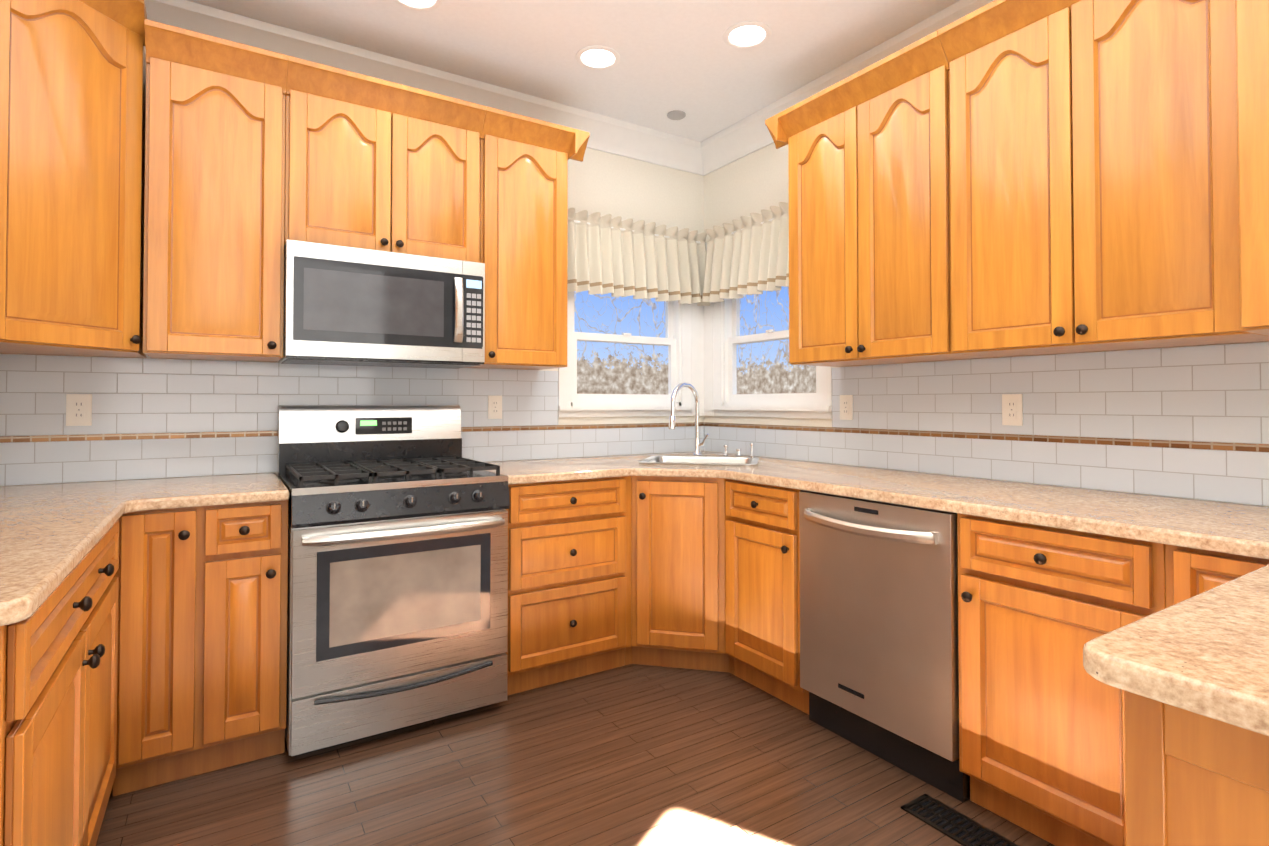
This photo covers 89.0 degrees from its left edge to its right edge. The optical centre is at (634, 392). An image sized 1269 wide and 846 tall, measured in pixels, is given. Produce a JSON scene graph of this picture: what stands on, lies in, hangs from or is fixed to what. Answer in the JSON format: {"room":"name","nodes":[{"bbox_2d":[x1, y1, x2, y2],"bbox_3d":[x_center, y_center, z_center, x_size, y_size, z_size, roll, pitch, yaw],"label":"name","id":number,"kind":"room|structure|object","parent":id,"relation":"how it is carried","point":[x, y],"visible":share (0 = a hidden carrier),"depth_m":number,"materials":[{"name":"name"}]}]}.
{"room":"kitchen","nodes":[
{"label":"kitchen","id":0,"kind":"room"},
{"bbox_2d":[7,46,703,485],"bbox_3d":[-1.022,-0.122,3.081,3.570,2.740,0.100,1,-1,-32],"label":"wall","id":1,"kind":"structure","parent":0,"point":[617,186],"depth_m":3.68,"materials":[{"name":"beige paint"}]},
{"bbox_2d":[143,19,287,361],"bbox_3d":[-1.569,-0.691,2.435,0.425,1.114,0.405,1,-1,-32],"label":"upper cabinet","id":2,"kind":"object","parent":1,"relation":"attached to","point":[214,226],"visible":1,"depth_m":2.31,"materials":[{"name":"brown wood"}]},
{"bbox_2d":[0,354,703,485],"bbox_3d":[-1.008,0.107,3.019,3.330,0.459,0.011,1,-1,-32],"label":"tile backsplash","id":3,"kind":"structure","parent":1,"relation":"attached to","point":[152,418],"depth_m":2.60,"materials":[{"name":"tile"}]},
{"bbox_2d":[66,394,91,425],"bbox_3d":[-2.029,0.062,2.360,0.072,0.116,0.008,1,-1,-32],"label":"electrical outlet","id":4,"kind":"object","parent":3,"relation":"attached to","point":[78,409],"visible":1,"depth_m":2.36,"materials":[{"name":"plastic"}]},
{"bbox_2d":[488,395,501,418],"bbox_3d":[-0.693,0.070,3.212,0.072,0.116,0.008,1,-1,-32],"label":"electrical outlet","id":5,"kind":"object","parent":3,"relation":"attached to","point":[494,407],"visible":1,"depth_m":3.21,"materials":[{"name":"plastic"}]},
{"bbox_2d":[284,55,486,262],"bbox_3d":[-1.069,-0.904,2.757,0.760,0.678,0.405,1,-1,-32],"label":"upper cabinet","id":6,"kind":"object","parent":1,"relation":"attached to","point":[372,163],"visible":0.92,"depth_m":2.60,"materials":[{"name":"brown wood"}]},
{"bbox_2d":[278,240,484,368],"bbox_3d":[-1.057,-0.341,2.729,0.756,0.440,0.428,1,-1,-32],"label":"over-the-range microwave","id":7,"kind":"object","parent":6,"relation":"attached to","point":[347,306],"visible":1,"depth_m":2.56,"materials":[{"name":"metal"}]},
{"bbox_2d":[465,106,589,369],"bbox_3d":[-0.534,-0.680,3.094,0.508,1.114,0.405,1,-1,-32],"label":"upper cabinet","id":8,"kind":"object","parent":1,"relation":"attached to","point":[524,209],"visible":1,"depth_m":2.95,"materials":[{"name":"brown wood"}]},
{"bbox_2d":[558,291,693,416],"bbox_3d":[-0.051,-0.390,3.678,0.885,1.045,0.125,1,-1,-32],"label":"window","id":9,"kind":"structure","parent":1,"relation":"in","point":[677,340],"depth_m":3.69,"materials":[{"name":"white paint"}]},
{"bbox_2d":[567,208,709,305],"bbox_3d":[-0.001,-0.744,3.582,1.060,0.442,0.093,1,-1,-32],"label":"valance","id":10,"kind":"object","parent":9,"relation":"attached to","point":[618,257],"visible":0.85,"depth_m":3.59,"materials":[{"name":"fabric"}]},
{"bbox_2d":[692,243,713,415],"bbox_3d":[0.409,-0.386,3.875,0.105,1.045,0.105,1,-1,-32],"label":"post","id":11,"kind":"object","parent":1,"relation":"attached to","point":[703,350],"visible":0.54,"depth_m":3.89,"materials":[{"name":"white paint"}]},
{"bbox_2d":[187,0,959,141],"bbox_3d":[0.724,-1.586,0.363,3.570,0.100,6.600,1,-1,-32],"label":"ceiling","id":12,"kind":"structure","parent":0,"point":[681,55],"depth_m":2.75,"materials":[{"name":"paint"}]},
{"bbox_2d":[393,0,442,10],"bbox_3d":[-0.827,-1.499,2.433,0.200,0.006,0.200,1,-1,-32],"label":"recessed light","id":13,"kind":"object","parent":12,"relation":"in","point":[422,5],"visible":1,"depth_m":2.49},
{"bbox_2d":[144,0,993,175],"bbox_3d":[0.724,-1.462,0.361,3.368,0.145,6.398,1,-1,-32],"label":"crown molding","id":14,"kind":"structure","parent":12,"relation":"attached to","point":[746,136],"depth_m":3.03,"materials":[{"name":"white paint"}]},
{"bbox_2d":[575,45,619,69],"bbox_3d":[-0.163,-1.492,2.880,0.200,0.006,0.200,1,-1,-32],"label":"recessed light","id":15,"kind":"object","parent":12,"relation":"in","point":[596,57],"visible":1,"depth_m":2.87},
{"bbox_2d":[667,110,685,119],"bbox_3d":[0.224,-1.478,3.446,0.100,0.015,0.100,1,-1,-32],"label":"ceiling detector","id":16,"kind":"object","parent":12,"relation":"attached to","point":[676,115],"visible":1,"depth_m":3.43,"materials":[{"name":"white plastic"}]},
{"bbox_2d":[723,21,771,48],"bbox_3d":[0.472,-1.494,2.703,0.200,0.006,0.200,1,-1,-32],"label":"recessed light","id":17,"kind":"object","parent":12,"relation":"in","point":[746,34],"visible":1,"depth_m":2.69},
{"bbox_2d":[96,664,1054,845],"bbox_3d":[0.724,1.254,0.317,3.570,0.100,6.600,1,-1,-32],"label":"floor","id":18,"kind":"structure","parent":0,"point":[636,755],"depth_m":2.02,"materials":[{"name":"brown wood"}]},
{"bbox_2d":[0,519,118,845],"bbox_3d":[-1.476,0.782,1.286,0.652,0.874,1.169,1,-1,-32],"label":"base cabinet","id":19,"kind":"object","parent":18,"relation":"on","point":[58,688],"visible":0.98,"depth_m":1.25,"materials":[{"name":"brown wood"}]},
{"bbox_2d":[0,473,289,625],"bbox_3d":[-1.470,0.333,1.651,1.082,0.035,1.813,1,-1,-32],"label":"countertop","id":20,"kind":"structure","parent":19,"relation":"on","point":[51,535],"depth_m":1.73,"materials":[{"name":"beige stone"}]},
{"bbox_2d":[113,500,287,795],"bbox_3d":[-1.512,0.798,2.282,0.463,0.874,0.648,1,-1,-32],"label":"base cabinet","id":21,"kind":"object","parent":18,"relation":"on","point":[202,641],"visible":1,"depth_m":2.04,"materials":[{"name":"brown wood"}]},
{"bbox_2d":[278,405,509,756],"bbox_3d":[-0.972,0.644,2.580,0.754,1.192,0.741,1,-1,-32],"label":"gas range","id":22,"kind":"object","parent":18,"relation":"on","point":[397,613],"visible":1,"depth_m":2.34,"materials":[{"name":"metal"}]},
{"bbox_2d":[506,476,630,695],"bbox_3d":[-0.416,0.810,2.980,0.607,0.874,0.648,1,-1,-32],"label":"base cabinet","id":23,"kind":"object","parent":18,"relation":"on","point":[569,579],"visible":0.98,"depth_m":2.73,"materials":[{"name":"brown wood"}]},
{"bbox_2d":[625,476,734,674],"bbox_3d":[0.285,0.815,3.295,0.913,0.874,0.912,1,-1,-32],"label":"base cabinet","id":24,"kind":"object","parent":18,"relation":"on","point":[677,572],"visible":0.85,"depth_m":2.86,"materials":[{"name":"brown wood"}]},
{"bbox_2d":[485,451,1268,735],"bbox_3d":[0.697,0.338,1.997,1.623,0.035,3.558,1,-1,-32],"label":"countertop","id":25,"kind":"structure","parent":24,"relation":"on","point":[1206,653],"depth_m":1.53,"materials":[{"name":"beige stone"}]},
{"bbox_2d":[669,382,708,455],"bbox_3d":[0.282,0.143,3.510,0.249,0.404,0.116,1,-1,-32],"label":"faucet","id":26,"kind":"object","parent":25,"relation":"on","point":[672,425],"visible":1,"depth_m":3.55,"materials":[{"name":"silver metal"}]},
{"bbox_2d":[639,455,758,464],"bbox_3d":[0.336,0.430,3.267,0.570,0.189,0.430,0,-1,12],"label":"sink basin","id":27,"kind":"object","parent":25,"relation":"in","point":[708,460],"visible":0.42,"depth_m":3.42,"materials":[{"name":"metal"}]},
{"bbox_2d":[723,444,728,455],"bbox_3d":[0.499,0.313,3.531,0.031,0.064,0.031,1,-1,-32],"label":"accessory","id":28,"kind":"object","parent":25,"relation":"on","point":[725,446],"depth_m":3.52,"materials":[{"name":"silver metal"}]},
{"bbox_2d":[736,449,741,456],"bbox_3d":[0.568,0.324,3.516,0.035,0.042,0.035,1,-1,-32],"label":"accessory","id":29,"kind":"object","parent":25,"relation":"on","point":[737,450],"depth_m":3.51,"materials":[{"name":"silver metal"}]},
{"bbox_2d":[749,443,754,456],"bbox_3d":[0.636,0.307,3.501,0.027,0.074,0.027,1,-1,-32],"label":"accessory","id":30,"kind":"object","parent":25,"relation":"on","point":[751,444],"depth_m":3.49,"materials":[{"name":"silver metal"}]},
{"bbox_2d":[725,479,808,714],"bbox_3d":[0.745,0.807,2.781,0.648,0.874,0.448,1,-1,-32],"label":"base cabinet","id":31,"kind":"object","parent":18,"relation":"on","point":[762,593],"visible":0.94,"depth_m":2.60,"materials":[{"name":"brown wood"}]},
{"bbox_2d":[799,490,969,801],"bbox_3d":[1.012,0.800,2.321,0.656,0.872,0.604,1,-1,-32],"label":"dishwasher","id":32,"kind":"object","parent":18,"relation":"on","point":[879,674],"visible":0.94,"depth_m":2.12,"materials":[{"name":"metal"}]},
{"bbox_2d":[901,794,1018,845],"bbox_3d":[0.921,1.225,1.813,0.120,0.006,0.310,1,-1,-32],"label":"floor vent","id":33,"kind":"object","parent":18,"relation":"in","point":[953,824],"visible":1,"depth_m":1.84,"materials":[{"name":"brown metal"}]},
{"bbox_2d":[957,513,1165,845],"bbox_3d":[1.331,0.792,1.861,0.648,0.874,0.505,1,-1,-32],"label":"base cabinet","id":34,"kind":"object","parent":18,"relation":"on","point":[1041,736],"visible":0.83,"depth_m":1.71,"materials":[{"name":"brown wood"}]},
{"bbox_2d":[1124,690,1268,845],"bbox_3d":[1.180,0.773,0.696,0.959,0.874,0.747,1,-1,-32],"label":"base cabinet","id":35,"kind":"object","parent":18,"relation":"on","point":[1193,779],"visible":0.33,"depth_m":0.71,"materials":[{"name":"brown wood"}]},
{"bbox_2d":[1165,544,1268,607],"bbox_3d":[1.539,0.786,1.534,0.648,0.874,0.268,1,-1,-32],"label":"base cabinet","id":36,"kind":"object","parent":18,"relation":"on","point":[1190,572],"visible":0.04,"depth_m":1.45,"materials":[{"name":"brown wood"}]},
{"bbox_2d":[704,143,1268,506],"bbox_3d":[2.214,-0.152,1.230,0.100,2.740,6.500,1,-1,-32],"label":"wall","id":37,"kind":"structure","parent":0,"point":[755,182],"depth_m":3.60,"materials":[{"name":"beige paint"}]},
{"bbox_2d":[711,298,832,418],"bbox_3d":[0.743,-0.392,3.502,0.125,1.045,0.885,1,-1,-32],"label":"window","id":38,"kind":"structure","parent":37,"relation":"in","point":[728,399],"depth_m":3.65,"materials":[{"name":"white paint"}]},
{"bbox_2d":[702,202,788,302],"bbox_3d":[0.666,-0.746,3.419,0.094,0.442,0.890,1,-1,-32],"label":"valance","id":39,"kind":"object","parent":38,"relation":"attached to","point":[746,255],"visible":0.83,"depth_m":3.51,"materials":[{"name":"fabric"}]},
{"bbox_2d":[765,31,998,366],"bbox_3d":[0.988,-0.687,2.682,0.405,1.114,0.841,1,-1,-32],"label":"upper cabinet","id":40,"kind":"object","parent":37,"relation":"attached to","point":[869,218],"visible":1,"depth_m":2.51,"materials":[{"name":"brown wood"}]},
{"bbox_2d":[704,342,1268,505],"bbox_3d":[1.348,0.098,2.482,0.010,0.459,3.449,1,-1,-32],"label":"tile backsplash","id":41,"kind":"structure","parent":37,"relation":"attached to","point":[1188,422],"depth_m":2.24,"materials":[{"name":"tile"}]},
{"bbox_2d":[840,395,852,419],"bbox_3d":[0.991,0.068,3.027,0.008,0.116,0.072,1,-1,-32],"label":"electrical outlet","id":42,"kind":"object","parent":41,"relation":"attached to","point":[846,407],"visible":1,"depth_m":3.02,"materials":[{"name":"plastic"}]},
{"bbox_2d":[1002,394,1022,425],"bbox_3d":[1.397,0.062,2.390,0.008,0.116,0.072,1,-1,-32],"label":"electrical outlet","id":43,"kind":"object","parent":41,"relation":"attached to","point":[1012,409],"visible":1,"depth_m":2.39,"materials":[{"name":"plastic"}]},
{"bbox_2d":[938,0,1268,356],"bbox_3d":[1.423,-0.698,2.000,0.405,1.114,0.775,1,-1,-32],"label":"upper cabinet","id":44,"kind":"object","parent":37,"relation":"attached to","point":[1094,175],"visible":0.98,"depth_m":1.88,"materials":[{"name":"brown wood"}]},
{"bbox_2d":[1235,0,1268,335],"bbox_3d":[1.787,-0.709,1.343,0.497,1.114,0.878,1,-1,-32],"label":"upper cabinet","id":45,"kind":"object","parent":37,"relation":"attached to","point":[1252,52],"visible":1,"depth_m":1.51,"materials":[{"name":"brown wood"}]},
{"bbox_3d":[-0.712,-0.182,-0.634,0.100,2.740,6.500,1,-1,-32],"label":"wall","id":46,"kind":"structure","parent":0,"visible":0},
{"bbox_2d":[0,0,146,357],"bbox_3d":[-1.950,-0.733,2.026,0.657,1.184,0.693,1,-1,-32],"label":"upper cabinet","id":47,"kind":"object","parent":46,"relation":"attached to","point":[72,123],"visible":1,"depth_m":2.00,"materials":[{"name":"brown wood"}]},
{"label":"outside","id":48,"kind":"structure","parent":0,"visible":0},
{"bbox_2d":[574,286,815,394],"bbox_3d":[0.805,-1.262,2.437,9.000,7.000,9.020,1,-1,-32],"label":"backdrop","id":49,"kind":"structure","parent":48,"point":[766,367],"depth_m":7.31,"materials":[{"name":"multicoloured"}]}
]}

